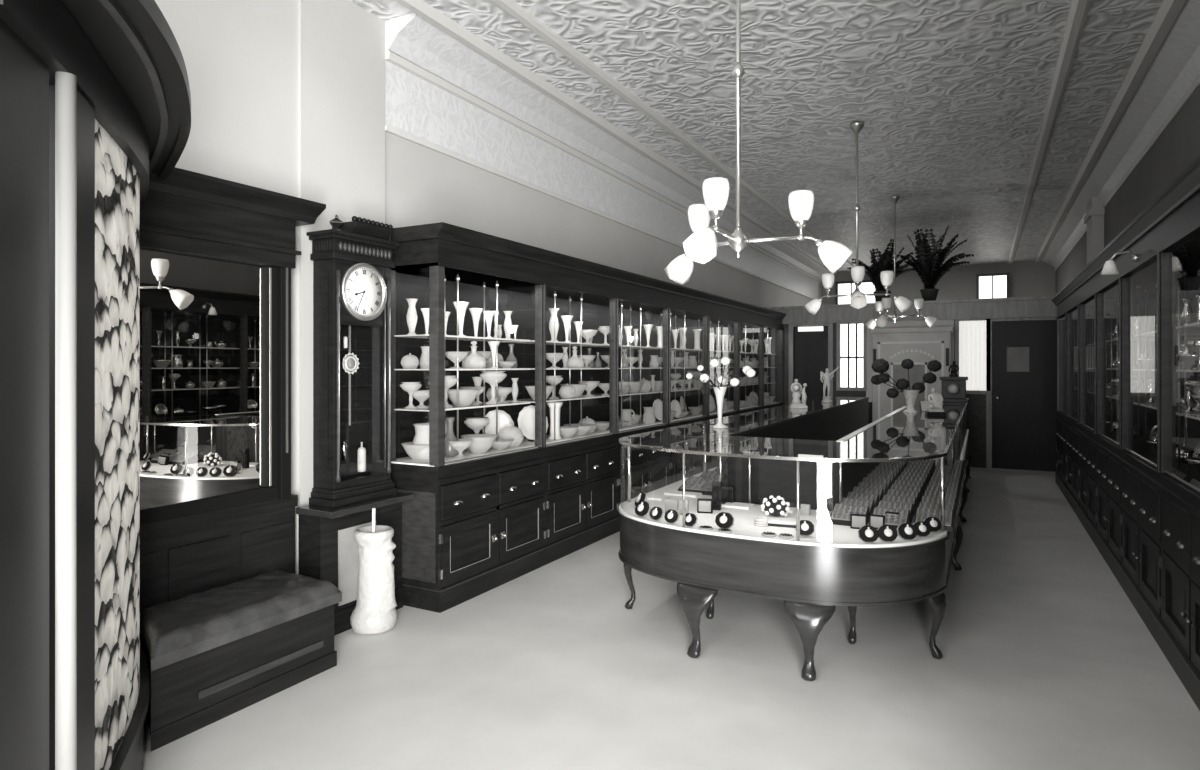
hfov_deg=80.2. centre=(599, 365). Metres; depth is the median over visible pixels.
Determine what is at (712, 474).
tray
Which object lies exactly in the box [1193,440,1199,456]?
plate
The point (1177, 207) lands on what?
display cabinet
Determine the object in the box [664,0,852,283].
chandelier
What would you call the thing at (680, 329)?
pedestal vase
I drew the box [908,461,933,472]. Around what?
tray
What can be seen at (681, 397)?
plate
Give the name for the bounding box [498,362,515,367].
bowl
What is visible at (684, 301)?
display cabinet
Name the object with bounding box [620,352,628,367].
carafe
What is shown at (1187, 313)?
vase
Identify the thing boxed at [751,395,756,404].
covered dish
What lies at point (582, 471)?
display cabinet
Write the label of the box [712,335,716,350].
vase
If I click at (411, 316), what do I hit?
vase
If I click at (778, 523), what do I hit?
tray
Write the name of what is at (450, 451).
carafe
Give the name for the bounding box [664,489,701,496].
display card
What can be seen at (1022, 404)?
door
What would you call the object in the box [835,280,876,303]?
window
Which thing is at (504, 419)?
plate
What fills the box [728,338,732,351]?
vase
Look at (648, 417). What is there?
pitcher
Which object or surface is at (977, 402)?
wall partition
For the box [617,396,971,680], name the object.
display case
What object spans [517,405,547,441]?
plate
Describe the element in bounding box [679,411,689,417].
bowl
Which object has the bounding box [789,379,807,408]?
mantel clock
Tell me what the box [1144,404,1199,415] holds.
glass shelf
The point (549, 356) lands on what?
footed bowl
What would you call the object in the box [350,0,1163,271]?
ceiling
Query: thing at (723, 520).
case
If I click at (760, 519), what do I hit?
bracelet
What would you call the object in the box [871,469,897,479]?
tray
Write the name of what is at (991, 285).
window
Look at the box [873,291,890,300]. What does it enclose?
pot
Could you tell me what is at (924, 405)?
card stand
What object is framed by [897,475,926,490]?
tray
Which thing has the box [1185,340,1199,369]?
compote
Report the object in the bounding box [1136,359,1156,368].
scalloped bowl
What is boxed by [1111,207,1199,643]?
display cabinet
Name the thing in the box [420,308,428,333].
vase
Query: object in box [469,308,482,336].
vase
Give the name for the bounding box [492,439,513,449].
bowl
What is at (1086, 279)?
display cabinet
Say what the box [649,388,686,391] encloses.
glass shelf
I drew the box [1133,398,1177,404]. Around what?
glass shelf
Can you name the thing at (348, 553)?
board
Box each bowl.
[401,442,428,459]
[412,390,428,407]
[445,352,468,368]
[447,389,479,405]
[447,439,472,457]
[460,386,485,404]
[460,434,497,453]
[467,351,490,368]
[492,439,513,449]
[495,387,513,402]
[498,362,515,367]
[525,385,554,399]
[546,353,564,367]
[560,384,587,397]
[560,426,578,437]
[563,424,594,435]
[577,355,595,367]
[578,381,599,396]
[580,330,597,342]
[595,421,608,429]
[598,383,608,394]
[600,355,608,367]
[619,382,629,393]
[619,421,628,427]
[627,357,638,367]
[629,382,643,392]
[631,414,641,424]
[650,381,662,390]
[671,380,678,389]
[671,411,676,419]
[674,357,684,367]
[677,380,688,388]
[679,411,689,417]
[688,407,702,414]
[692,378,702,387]
[727,401,733,409]
[740,377,748,384]
[740,401,746,407]
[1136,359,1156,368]
[1146,440,1183,453]
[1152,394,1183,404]
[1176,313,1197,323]
[1176,354,1197,369]
[1184,457,1199,476]
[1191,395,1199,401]
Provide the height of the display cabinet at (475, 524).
2.285 m
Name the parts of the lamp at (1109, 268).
lamp shade, bracket arm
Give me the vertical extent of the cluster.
0.112 m
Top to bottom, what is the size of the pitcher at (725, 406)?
0.161 m
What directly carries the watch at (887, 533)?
on the display case at (815, 455)
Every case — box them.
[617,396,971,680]
[635,492,647,505]
[635,501,650,516]
[649,506,663,520]
[664,509,679,523]
[685,513,697,526]
[715,512,734,528]
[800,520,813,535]
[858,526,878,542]
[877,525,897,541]
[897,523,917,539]
[913,521,930,536]
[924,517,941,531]
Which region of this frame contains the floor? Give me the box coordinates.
[143,467,1199,769]
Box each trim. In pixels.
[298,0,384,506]
[385,13,830,279]
[385,49,822,283]
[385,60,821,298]
[385,125,821,302]
[394,0,838,273]
[490,0,853,266]
[763,296,1056,323]
[866,320,953,401]
[1008,0,1091,263]
[1035,0,1185,262]
[1041,0,1199,267]
[1054,74,1199,270]
[1084,196,1104,263]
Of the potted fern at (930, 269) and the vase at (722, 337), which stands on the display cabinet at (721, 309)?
the vase at (722, 337)
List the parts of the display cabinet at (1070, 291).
cornice, drawer, cabinet door, waist rail, glass, frame, drawer, cabinet door, panel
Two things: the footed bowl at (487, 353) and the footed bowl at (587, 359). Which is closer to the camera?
the footed bowl at (487, 353)
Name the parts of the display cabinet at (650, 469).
panel, shelf rod, shelf rod, drawer, cabinet door, shelf rod, frame, waist rail, cornice, drawer, cabinet door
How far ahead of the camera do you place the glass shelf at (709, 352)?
9.88 m
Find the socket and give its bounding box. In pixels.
[815,238,823,247]
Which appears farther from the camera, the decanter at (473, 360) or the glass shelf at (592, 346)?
the glass shelf at (592, 346)
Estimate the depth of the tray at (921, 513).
3.68 m
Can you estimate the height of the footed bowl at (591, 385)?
0.132 m
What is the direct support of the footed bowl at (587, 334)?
on the display cabinet at (582, 471)
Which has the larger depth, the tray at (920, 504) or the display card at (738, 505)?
the display card at (738, 505)
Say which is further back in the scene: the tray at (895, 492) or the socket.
the tray at (895, 492)
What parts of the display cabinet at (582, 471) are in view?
panel, shelf rod, drawer, cabinet door, shelf rod, shelf rod, frame, waist rail, cornice, drawer, cabinet door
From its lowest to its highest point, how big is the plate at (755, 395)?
0.197 m
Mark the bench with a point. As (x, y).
(213, 654)
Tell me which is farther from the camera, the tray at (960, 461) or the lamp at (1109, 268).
the tray at (960, 461)
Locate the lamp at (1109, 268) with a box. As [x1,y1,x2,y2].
[1101,250,1137,274]
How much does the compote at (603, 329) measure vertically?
0.169 m
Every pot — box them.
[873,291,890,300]
[920,289,938,300]
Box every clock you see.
[306,215,399,507]
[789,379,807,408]
[940,361,968,401]
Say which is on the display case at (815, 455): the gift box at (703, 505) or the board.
the gift box at (703, 505)
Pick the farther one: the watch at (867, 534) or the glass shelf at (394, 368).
the glass shelf at (394, 368)
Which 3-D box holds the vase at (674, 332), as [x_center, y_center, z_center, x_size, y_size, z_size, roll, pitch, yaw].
[0.845,-0.298,7.997,0.102,0.216,0.102,0,0,17]
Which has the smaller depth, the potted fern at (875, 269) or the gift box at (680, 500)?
the gift box at (680, 500)
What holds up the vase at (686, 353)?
on the display cabinet at (684, 301)
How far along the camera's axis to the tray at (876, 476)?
4.88 m
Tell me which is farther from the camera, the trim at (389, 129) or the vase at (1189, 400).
the trim at (389, 129)
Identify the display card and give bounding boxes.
[647,495,667,500]
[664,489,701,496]
[722,502,754,509]
[787,507,795,512]
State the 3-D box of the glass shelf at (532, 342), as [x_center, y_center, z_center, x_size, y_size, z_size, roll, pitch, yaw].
[-0.364,-0.186,5.849,0.330,0.008,1.116,0,0,28]
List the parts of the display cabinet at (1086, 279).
drawer, cornice, cabinet door, waist rail, glass, frame, drawer, cabinet door, panel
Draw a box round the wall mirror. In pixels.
[140,167,325,524]
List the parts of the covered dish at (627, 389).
dish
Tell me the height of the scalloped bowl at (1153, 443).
0.086 m
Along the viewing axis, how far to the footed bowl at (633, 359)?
7.10 m
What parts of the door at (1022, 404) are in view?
pane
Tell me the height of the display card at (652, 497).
0.012 m
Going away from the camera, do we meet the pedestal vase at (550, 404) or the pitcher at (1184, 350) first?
the pitcher at (1184, 350)
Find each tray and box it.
[678,476,718,495]
[700,470,718,477]
[767,519,795,527]
[829,503,869,525]
[841,497,874,513]
[847,492,878,506]
[852,486,883,500]
[858,482,887,494]
[863,477,890,489]
[867,473,894,484]
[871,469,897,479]
[872,507,909,529]
[875,466,900,475]
[877,500,913,522]
[878,463,902,471]
[882,461,905,467]
[882,494,916,515]
[886,489,918,506]
[890,484,921,501]
[894,479,923,495]
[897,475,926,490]
[900,471,928,485]
[903,468,929,480]
[906,464,931,476]
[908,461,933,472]
[910,459,934,468]
[914,507,953,531]
[918,502,954,521]
[920,496,955,515]
[923,490,956,510]
[926,485,957,504]
[928,481,958,499]
[930,476,959,493]
[932,472,960,487]
[934,469,961,482]
[935,465,961,470]
[937,462,962,476]
[938,459,963,471]
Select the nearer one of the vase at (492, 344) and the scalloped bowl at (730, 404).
the vase at (492, 344)
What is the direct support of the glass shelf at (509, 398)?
attached to the display cabinet at (582, 471)
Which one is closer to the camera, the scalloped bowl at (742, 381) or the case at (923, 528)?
the case at (923, 528)
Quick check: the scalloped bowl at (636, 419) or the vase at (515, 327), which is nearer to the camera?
the vase at (515, 327)
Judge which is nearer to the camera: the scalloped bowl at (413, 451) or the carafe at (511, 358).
the scalloped bowl at (413, 451)
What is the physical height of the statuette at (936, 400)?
0.237 m
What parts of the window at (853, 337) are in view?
pane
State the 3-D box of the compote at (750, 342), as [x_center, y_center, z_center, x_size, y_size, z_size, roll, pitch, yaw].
[2.272,-0.292,10.659,0.169,0.203,0.169,0,0,-5]
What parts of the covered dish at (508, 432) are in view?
lid, dish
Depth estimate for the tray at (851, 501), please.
3.97 m
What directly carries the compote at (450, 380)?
on the display cabinet at (475, 524)
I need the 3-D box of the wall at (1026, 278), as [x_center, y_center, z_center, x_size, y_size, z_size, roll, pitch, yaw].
[7.176,-0.350,15.499,4.800,3.600,0.100,0,0,28]
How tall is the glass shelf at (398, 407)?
0.008 m
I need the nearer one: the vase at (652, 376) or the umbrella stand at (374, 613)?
the umbrella stand at (374, 613)
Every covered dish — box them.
[400,353,418,368]
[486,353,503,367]
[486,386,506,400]
[498,424,523,447]
[559,383,575,398]
[578,416,596,432]
[619,380,630,392]
[637,378,651,391]
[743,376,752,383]
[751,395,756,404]
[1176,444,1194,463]
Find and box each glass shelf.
[394,334,512,341]
[394,368,488,369]
[394,402,523,411]
[505,396,599,402]
[506,340,590,345]
[582,392,649,396]
[587,345,641,348]
[638,348,693,350]
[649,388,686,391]
[709,352,751,353]
[1133,334,1199,340]
[1133,340,1156,343]
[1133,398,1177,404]
[1135,393,1148,397]
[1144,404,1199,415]
[1147,326,1199,334]
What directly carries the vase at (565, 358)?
on the display cabinet at (582, 471)
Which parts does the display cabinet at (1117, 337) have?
drawer, cabinet door, cornice, waist rail, glass, frame, drawer, cabinet door, shelf rod, shelf rod, panel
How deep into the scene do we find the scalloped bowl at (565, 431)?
5.76 m
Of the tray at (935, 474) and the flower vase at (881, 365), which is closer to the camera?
the tray at (935, 474)
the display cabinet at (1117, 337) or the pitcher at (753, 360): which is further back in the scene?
the pitcher at (753, 360)
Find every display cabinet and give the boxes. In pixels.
[391,222,552,612]
[498,252,624,563]
[575,271,675,515]
[632,284,713,483]
[674,295,743,468]
[709,303,767,413]
[740,309,785,408]
[1051,291,1068,495]
[1060,280,1135,516]
[1072,264,1156,543]
[1088,242,1199,581]
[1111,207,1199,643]
[1147,156,1199,710]
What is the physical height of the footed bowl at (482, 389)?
0.121 m
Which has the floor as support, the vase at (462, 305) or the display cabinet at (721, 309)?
the display cabinet at (721, 309)
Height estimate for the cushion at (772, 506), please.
0.100 m
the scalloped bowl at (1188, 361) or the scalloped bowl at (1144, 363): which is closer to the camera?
the scalloped bowl at (1188, 361)
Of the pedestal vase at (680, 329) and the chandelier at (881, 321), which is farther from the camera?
the chandelier at (881, 321)
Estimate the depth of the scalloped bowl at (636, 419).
7.09 m
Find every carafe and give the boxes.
[445,417,456,456]
[505,344,517,367]
[584,348,593,367]
[594,352,601,367]
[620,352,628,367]
[678,352,683,367]
[699,353,702,365]
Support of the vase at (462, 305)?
on the display cabinet at (475, 524)
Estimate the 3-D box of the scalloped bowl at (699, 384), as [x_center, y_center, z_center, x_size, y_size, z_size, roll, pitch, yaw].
[1.211,0.209,8.794,0.244,0.112,0.244,0,0,27]
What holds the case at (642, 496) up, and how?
on the display case at (815, 455)
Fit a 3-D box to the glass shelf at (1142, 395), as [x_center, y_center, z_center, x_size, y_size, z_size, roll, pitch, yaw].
[4.558,0.254,6.205,0.330,0.008,1.116,0,0,28]
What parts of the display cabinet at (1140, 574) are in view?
drawer, cabinet door, cornice, knob, waist rail, frame, drawer, cabinet door, cup pull, shelf rod, shelf rod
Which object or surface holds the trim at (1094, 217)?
attached to the wall at (1177, 147)
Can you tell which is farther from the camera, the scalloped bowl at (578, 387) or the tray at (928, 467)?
the scalloped bowl at (578, 387)
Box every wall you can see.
[155,0,812,573]
[821,261,1055,304]
[1056,85,1199,293]
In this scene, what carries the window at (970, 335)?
in the wall partition at (977, 402)
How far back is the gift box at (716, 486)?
4.09 m
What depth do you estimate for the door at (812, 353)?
11.29 m
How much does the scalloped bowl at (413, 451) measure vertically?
0.099 m
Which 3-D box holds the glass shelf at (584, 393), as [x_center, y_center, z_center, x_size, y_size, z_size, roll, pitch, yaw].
[0.194,0.269,6.889,0.330,0.008,1.116,0,0,28]
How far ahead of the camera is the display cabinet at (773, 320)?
11.22 m
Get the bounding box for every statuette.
[820,367,838,402]
[925,388,945,415]
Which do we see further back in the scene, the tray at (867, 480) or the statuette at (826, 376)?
the statuette at (826, 376)
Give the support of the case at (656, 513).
on the display case at (815, 455)
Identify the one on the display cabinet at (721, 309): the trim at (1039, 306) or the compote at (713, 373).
the compote at (713, 373)
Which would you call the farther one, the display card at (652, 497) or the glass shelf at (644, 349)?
the glass shelf at (644, 349)
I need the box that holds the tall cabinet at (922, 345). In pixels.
[870,326,952,421]
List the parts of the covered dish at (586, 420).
lid, dish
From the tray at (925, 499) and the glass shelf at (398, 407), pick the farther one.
the glass shelf at (398, 407)
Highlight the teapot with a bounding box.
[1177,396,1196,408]
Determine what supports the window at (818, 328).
attached to the door at (812, 353)
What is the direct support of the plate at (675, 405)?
on the display cabinet at (684, 301)
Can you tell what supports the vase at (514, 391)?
on the display cabinet at (475, 524)
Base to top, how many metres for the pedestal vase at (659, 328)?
0.226 m
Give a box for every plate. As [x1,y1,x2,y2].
[482,410,513,434]
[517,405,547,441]
[653,399,662,421]
[671,399,681,418]
[680,396,686,410]
[709,394,714,412]
[749,391,757,401]
[1149,425,1156,439]
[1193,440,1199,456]
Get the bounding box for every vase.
[406,298,417,334]
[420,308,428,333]
[445,312,450,334]
[453,302,468,335]
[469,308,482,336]
[472,377,482,402]
[483,311,494,337]
[488,341,499,368]
[493,311,498,337]
[498,325,501,337]
[503,311,512,338]
[511,378,518,401]
[512,325,518,338]
[547,402,562,439]
[548,308,559,341]
[561,316,572,341]
[562,347,567,367]
[574,321,582,342]
[619,327,622,344]
[623,326,632,345]
[633,329,638,345]
[638,350,642,367]
[643,325,652,346]
[651,375,654,390]
[656,326,662,347]
[671,330,679,347]
[671,350,674,367]
[678,328,686,348]
[681,330,685,348]
[685,352,688,367]
[686,357,755,427]
[687,371,691,388]
[693,329,701,349]
[709,333,714,349]
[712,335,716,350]
[719,335,726,350]
[725,335,730,350]
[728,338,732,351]
[764,339,769,353]
[765,337,771,353]
[871,358,941,412]
[1133,317,1140,334]
[1146,379,1154,401]
[1181,299,1192,324]
[1185,386,1193,411]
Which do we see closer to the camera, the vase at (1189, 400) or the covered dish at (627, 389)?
the vase at (1189, 400)
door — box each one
[789,323,832,403]
[986,317,1058,471]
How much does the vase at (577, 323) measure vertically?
0.187 m
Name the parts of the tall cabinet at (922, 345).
hinge plate, panel, hinge plate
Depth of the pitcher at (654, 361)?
7.50 m
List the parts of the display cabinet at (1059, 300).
cornice, drawer, cabinet door, waist rail, glass, drawer, cabinet door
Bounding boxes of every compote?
[400,382,421,408]
[445,375,458,407]
[464,417,489,433]
[480,371,506,403]
[546,376,562,398]
[598,326,608,344]
[671,373,680,389]
[691,371,701,387]
[710,371,721,386]
[721,372,728,385]
[740,340,746,351]
[747,340,757,352]
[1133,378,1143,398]
[1183,380,1199,410]
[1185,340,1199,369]
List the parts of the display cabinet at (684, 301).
panel, shelf rod, shelf rod, cabinet door, shelf rod, frame, waist rail, cornice, cabinet door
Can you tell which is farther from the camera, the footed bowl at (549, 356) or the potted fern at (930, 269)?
the potted fern at (930, 269)
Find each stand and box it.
[296,492,414,635]
[350,525,396,634]
[920,401,939,410]
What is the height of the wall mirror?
1.540 m
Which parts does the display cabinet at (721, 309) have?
panel, shelf rod, shelf rod, cabinet door, shelf rod, waist rail, cornice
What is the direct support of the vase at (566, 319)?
on the display cabinet at (582, 471)
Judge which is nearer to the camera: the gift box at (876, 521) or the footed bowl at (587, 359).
the gift box at (876, 521)
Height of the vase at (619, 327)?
0.178 m
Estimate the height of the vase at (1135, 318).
0.160 m
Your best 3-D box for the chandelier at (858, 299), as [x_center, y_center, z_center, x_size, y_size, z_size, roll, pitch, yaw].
[2.364,-1.311,6.310,0.852,1.678,0.895,0,0,-6]
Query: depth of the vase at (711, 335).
8.93 m
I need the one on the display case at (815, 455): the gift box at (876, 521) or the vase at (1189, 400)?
the gift box at (876, 521)
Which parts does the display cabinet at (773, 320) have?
panel, shelf rod, shelf rod, waist rail, cornice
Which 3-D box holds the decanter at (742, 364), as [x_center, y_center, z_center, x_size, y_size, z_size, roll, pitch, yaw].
[1.998,-0.075,10.199,0.162,0.187,0.162,0,0,-44]
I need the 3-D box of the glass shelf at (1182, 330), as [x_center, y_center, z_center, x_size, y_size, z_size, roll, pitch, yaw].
[3.443,-0.206,4.125,0.330,0.008,1.116,0,0,28]
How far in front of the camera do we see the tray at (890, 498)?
4.06 m
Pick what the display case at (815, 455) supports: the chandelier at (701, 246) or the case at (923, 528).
the case at (923, 528)
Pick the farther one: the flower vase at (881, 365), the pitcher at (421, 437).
the flower vase at (881, 365)
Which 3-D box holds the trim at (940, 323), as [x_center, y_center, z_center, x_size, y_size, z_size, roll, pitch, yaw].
[4.585,-0.060,10.583,1.200,1.220,0.012,0,0,28]
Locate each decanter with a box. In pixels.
[462,341,485,368]
[567,346,583,367]
[740,355,744,366]
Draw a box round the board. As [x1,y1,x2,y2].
[338,521,375,605]
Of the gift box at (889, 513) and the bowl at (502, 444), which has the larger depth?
the bowl at (502, 444)
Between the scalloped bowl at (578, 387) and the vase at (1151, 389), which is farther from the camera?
the scalloped bowl at (578, 387)
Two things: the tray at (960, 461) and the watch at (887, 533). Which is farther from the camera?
the tray at (960, 461)
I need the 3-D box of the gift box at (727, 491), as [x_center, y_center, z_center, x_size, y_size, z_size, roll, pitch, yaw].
[0.768,0.775,4.292,0.075,0.105,0.063,0,0,17]
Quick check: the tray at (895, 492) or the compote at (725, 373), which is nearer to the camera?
the tray at (895, 492)
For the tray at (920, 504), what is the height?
0.087 m
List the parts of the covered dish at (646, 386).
lid, dish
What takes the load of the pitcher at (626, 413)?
on the display cabinet at (650, 469)
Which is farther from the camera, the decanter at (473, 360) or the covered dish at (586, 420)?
the covered dish at (586, 420)
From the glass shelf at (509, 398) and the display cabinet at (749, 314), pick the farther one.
the display cabinet at (749, 314)
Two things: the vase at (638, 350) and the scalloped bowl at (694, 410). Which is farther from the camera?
the scalloped bowl at (694, 410)
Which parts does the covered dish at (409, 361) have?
dish, lid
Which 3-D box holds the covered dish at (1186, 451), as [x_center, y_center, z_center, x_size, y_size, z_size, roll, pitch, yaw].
[3.325,0.496,4.054,0.125,0.107,0.125,0,0,-42]
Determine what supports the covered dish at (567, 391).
on the display cabinet at (582, 471)
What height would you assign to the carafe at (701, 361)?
0.178 m
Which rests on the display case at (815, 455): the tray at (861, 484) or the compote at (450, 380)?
the tray at (861, 484)
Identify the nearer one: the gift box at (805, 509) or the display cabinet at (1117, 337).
the gift box at (805, 509)
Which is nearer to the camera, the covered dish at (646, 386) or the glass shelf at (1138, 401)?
the glass shelf at (1138, 401)
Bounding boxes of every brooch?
[699,525,712,529]
[717,528,731,532]
[761,532,776,536]
[778,533,793,538]
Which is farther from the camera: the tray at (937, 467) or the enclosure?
the tray at (937, 467)
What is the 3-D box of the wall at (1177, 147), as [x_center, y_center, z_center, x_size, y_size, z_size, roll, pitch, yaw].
[4.970,-0.350,6.412,0.100,3.600,18.000,0,0,28]
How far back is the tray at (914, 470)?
5.15 m
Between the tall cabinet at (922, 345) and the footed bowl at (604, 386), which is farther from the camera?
the tall cabinet at (922, 345)
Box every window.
[798,326,822,330]
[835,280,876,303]
[836,322,866,390]
[955,319,990,393]
[976,272,1008,298]
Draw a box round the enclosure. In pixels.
[0,0,190,769]
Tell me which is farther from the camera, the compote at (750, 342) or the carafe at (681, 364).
the compote at (750, 342)
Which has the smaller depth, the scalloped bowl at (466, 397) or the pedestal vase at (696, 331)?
the scalloped bowl at (466, 397)
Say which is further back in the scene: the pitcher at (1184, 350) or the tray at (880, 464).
the tray at (880, 464)
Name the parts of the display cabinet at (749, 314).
panel, shelf rod, shelf rod, waist rail, cornice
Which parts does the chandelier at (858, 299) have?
lamp shade, lamp shade, arm, arm, lamp shade, lamp shade, arm, lamp shade, lamp shade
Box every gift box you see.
[665,499,677,512]
[679,499,688,514]
[697,498,712,513]
[712,481,720,509]
[721,485,733,503]
[800,504,810,515]
[850,514,866,528]
[869,514,884,528]
[885,511,898,516]
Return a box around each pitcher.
[412,423,428,459]
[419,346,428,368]
[620,409,634,425]
[642,407,655,423]
[649,355,658,367]
[688,356,696,366]
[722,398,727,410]
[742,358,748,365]
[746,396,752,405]
[750,358,756,366]
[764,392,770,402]
[1135,354,1148,368]
[1176,344,1196,369]
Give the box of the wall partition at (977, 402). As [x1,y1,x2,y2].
[756,320,1031,467]
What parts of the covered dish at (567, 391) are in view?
lid, dish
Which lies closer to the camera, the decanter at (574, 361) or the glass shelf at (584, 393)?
the decanter at (574, 361)
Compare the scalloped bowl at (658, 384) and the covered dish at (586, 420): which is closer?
the covered dish at (586, 420)
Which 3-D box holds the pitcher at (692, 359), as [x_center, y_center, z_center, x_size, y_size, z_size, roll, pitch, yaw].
[1.120,-0.052,8.605,0.120,0.141,0.120,0,0,-24]
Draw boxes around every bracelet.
[754,517,767,521]
[754,521,767,523]
[754,523,767,526]
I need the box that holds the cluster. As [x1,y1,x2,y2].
[761,495,789,516]
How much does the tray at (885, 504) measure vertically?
0.087 m
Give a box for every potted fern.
[847,239,920,300]
[897,225,973,300]
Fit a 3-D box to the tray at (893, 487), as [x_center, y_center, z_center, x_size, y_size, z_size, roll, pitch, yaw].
[1.882,0.784,4.398,0.180,0.087,0.170,0,0,28]
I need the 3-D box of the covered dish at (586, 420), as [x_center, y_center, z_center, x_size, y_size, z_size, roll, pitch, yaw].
[-0.113,0.513,6.244,0.168,0.144,0.168,0,0,8]
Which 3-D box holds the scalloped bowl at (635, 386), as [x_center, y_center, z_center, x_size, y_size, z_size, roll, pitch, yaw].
[0.330,0.211,7.114,0.235,0.107,0.235,0,0,-17]
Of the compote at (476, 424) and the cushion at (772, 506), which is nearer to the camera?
the cushion at (772, 506)
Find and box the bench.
[140,570,341,751]
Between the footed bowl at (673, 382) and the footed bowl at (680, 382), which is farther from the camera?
the footed bowl at (680, 382)
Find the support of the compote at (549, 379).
on the display cabinet at (582, 471)
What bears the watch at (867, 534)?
on the display case at (815, 455)
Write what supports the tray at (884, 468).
on the display case at (815, 455)
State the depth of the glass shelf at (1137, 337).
4.90 m
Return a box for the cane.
[372,508,375,532]
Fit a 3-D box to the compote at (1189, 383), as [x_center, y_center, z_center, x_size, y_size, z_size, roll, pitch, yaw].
[3.381,0.166,4.024,0.139,0.167,0.139,0,0,2]
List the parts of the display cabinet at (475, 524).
post, panel, corner post, panel, shelf rod, cup pull, drawer, cabinet door, waist rail, cornice, shelf rod, frame, knob, shelf rod, knob, drawer, cabinet door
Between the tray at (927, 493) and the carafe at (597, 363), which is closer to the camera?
the tray at (927, 493)
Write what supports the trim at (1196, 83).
attached to the wall at (1177, 147)
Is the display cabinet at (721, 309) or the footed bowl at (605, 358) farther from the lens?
the display cabinet at (721, 309)
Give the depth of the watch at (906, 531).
3.38 m
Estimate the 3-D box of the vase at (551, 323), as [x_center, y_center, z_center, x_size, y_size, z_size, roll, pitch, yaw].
[-0.372,-0.328,5.761,0.091,0.275,0.094,0,0,-26]
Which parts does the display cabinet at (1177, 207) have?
cup pull, cornice, drawer, cabinet door, waist rail, cup pull, frame, knob, knob, drawer, cabinet door, cup pull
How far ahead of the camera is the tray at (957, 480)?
4.75 m
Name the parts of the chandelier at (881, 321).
lamp shade, lamp shade, lamp shade, lamp shade, arm, arm, lamp shade, lamp shade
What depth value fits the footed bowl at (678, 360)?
7.94 m
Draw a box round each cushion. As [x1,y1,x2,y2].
[140,570,341,670]
[764,498,786,515]
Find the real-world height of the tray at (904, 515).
0.087 m
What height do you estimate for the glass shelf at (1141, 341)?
0.008 m
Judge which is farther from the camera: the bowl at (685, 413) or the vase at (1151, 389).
the bowl at (685, 413)
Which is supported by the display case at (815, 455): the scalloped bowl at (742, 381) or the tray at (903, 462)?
the tray at (903, 462)
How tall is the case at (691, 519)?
0.067 m
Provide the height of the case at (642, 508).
0.084 m
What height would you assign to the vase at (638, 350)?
0.184 m
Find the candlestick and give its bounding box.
[1195,294,1199,322]
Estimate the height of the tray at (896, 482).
0.087 m
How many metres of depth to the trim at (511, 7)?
5.47 m
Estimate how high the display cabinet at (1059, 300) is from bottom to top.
2.285 m
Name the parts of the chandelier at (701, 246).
lamp shade, lamp shade, lamp shade, arm, lamp shade, arm, arm, lamp shade, lamp shade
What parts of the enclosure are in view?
panel, post, rail, chipped glass, sill, panel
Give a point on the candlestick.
(1197, 297)
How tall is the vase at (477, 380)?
0.187 m
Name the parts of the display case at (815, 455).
post, leg, post, leg, post, leg, post, post, glass, sill moulding, post, rail, panel, leg, post, leg, leg, post, curved glass, leg, leg, leg, leg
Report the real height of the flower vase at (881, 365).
0.497 m
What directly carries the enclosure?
on the floor
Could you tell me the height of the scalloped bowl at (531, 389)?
0.110 m
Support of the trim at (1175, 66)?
attached to the wall at (1177, 147)
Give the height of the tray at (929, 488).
0.087 m
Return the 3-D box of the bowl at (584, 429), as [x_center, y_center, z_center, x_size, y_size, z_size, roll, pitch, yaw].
[-0.178,0.541,6.027,0.269,0.088,0.273,0,0,25]
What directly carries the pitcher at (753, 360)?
on the display cabinet at (773, 320)
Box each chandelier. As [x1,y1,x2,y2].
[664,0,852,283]
[804,121,912,314]
[865,196,938,329]
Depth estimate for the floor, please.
3.25 m
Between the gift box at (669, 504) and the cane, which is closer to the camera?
the cane
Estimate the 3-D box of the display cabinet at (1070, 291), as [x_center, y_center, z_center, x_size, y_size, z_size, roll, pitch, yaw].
[5.043,0.307,7.247,0.520,2.285,1.180,0,0,28]
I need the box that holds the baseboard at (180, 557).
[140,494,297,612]
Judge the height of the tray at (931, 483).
0.087 m
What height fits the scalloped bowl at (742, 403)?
0.097 m
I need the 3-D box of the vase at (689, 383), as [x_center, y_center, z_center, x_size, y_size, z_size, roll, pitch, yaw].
[1.041,0.162,8.298,0.071,0.206,0.068,0,0,-20]
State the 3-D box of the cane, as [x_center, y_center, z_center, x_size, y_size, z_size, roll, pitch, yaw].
[-1.236,0.972,3.904,0.023,0.395,0.060,0,0,-5]

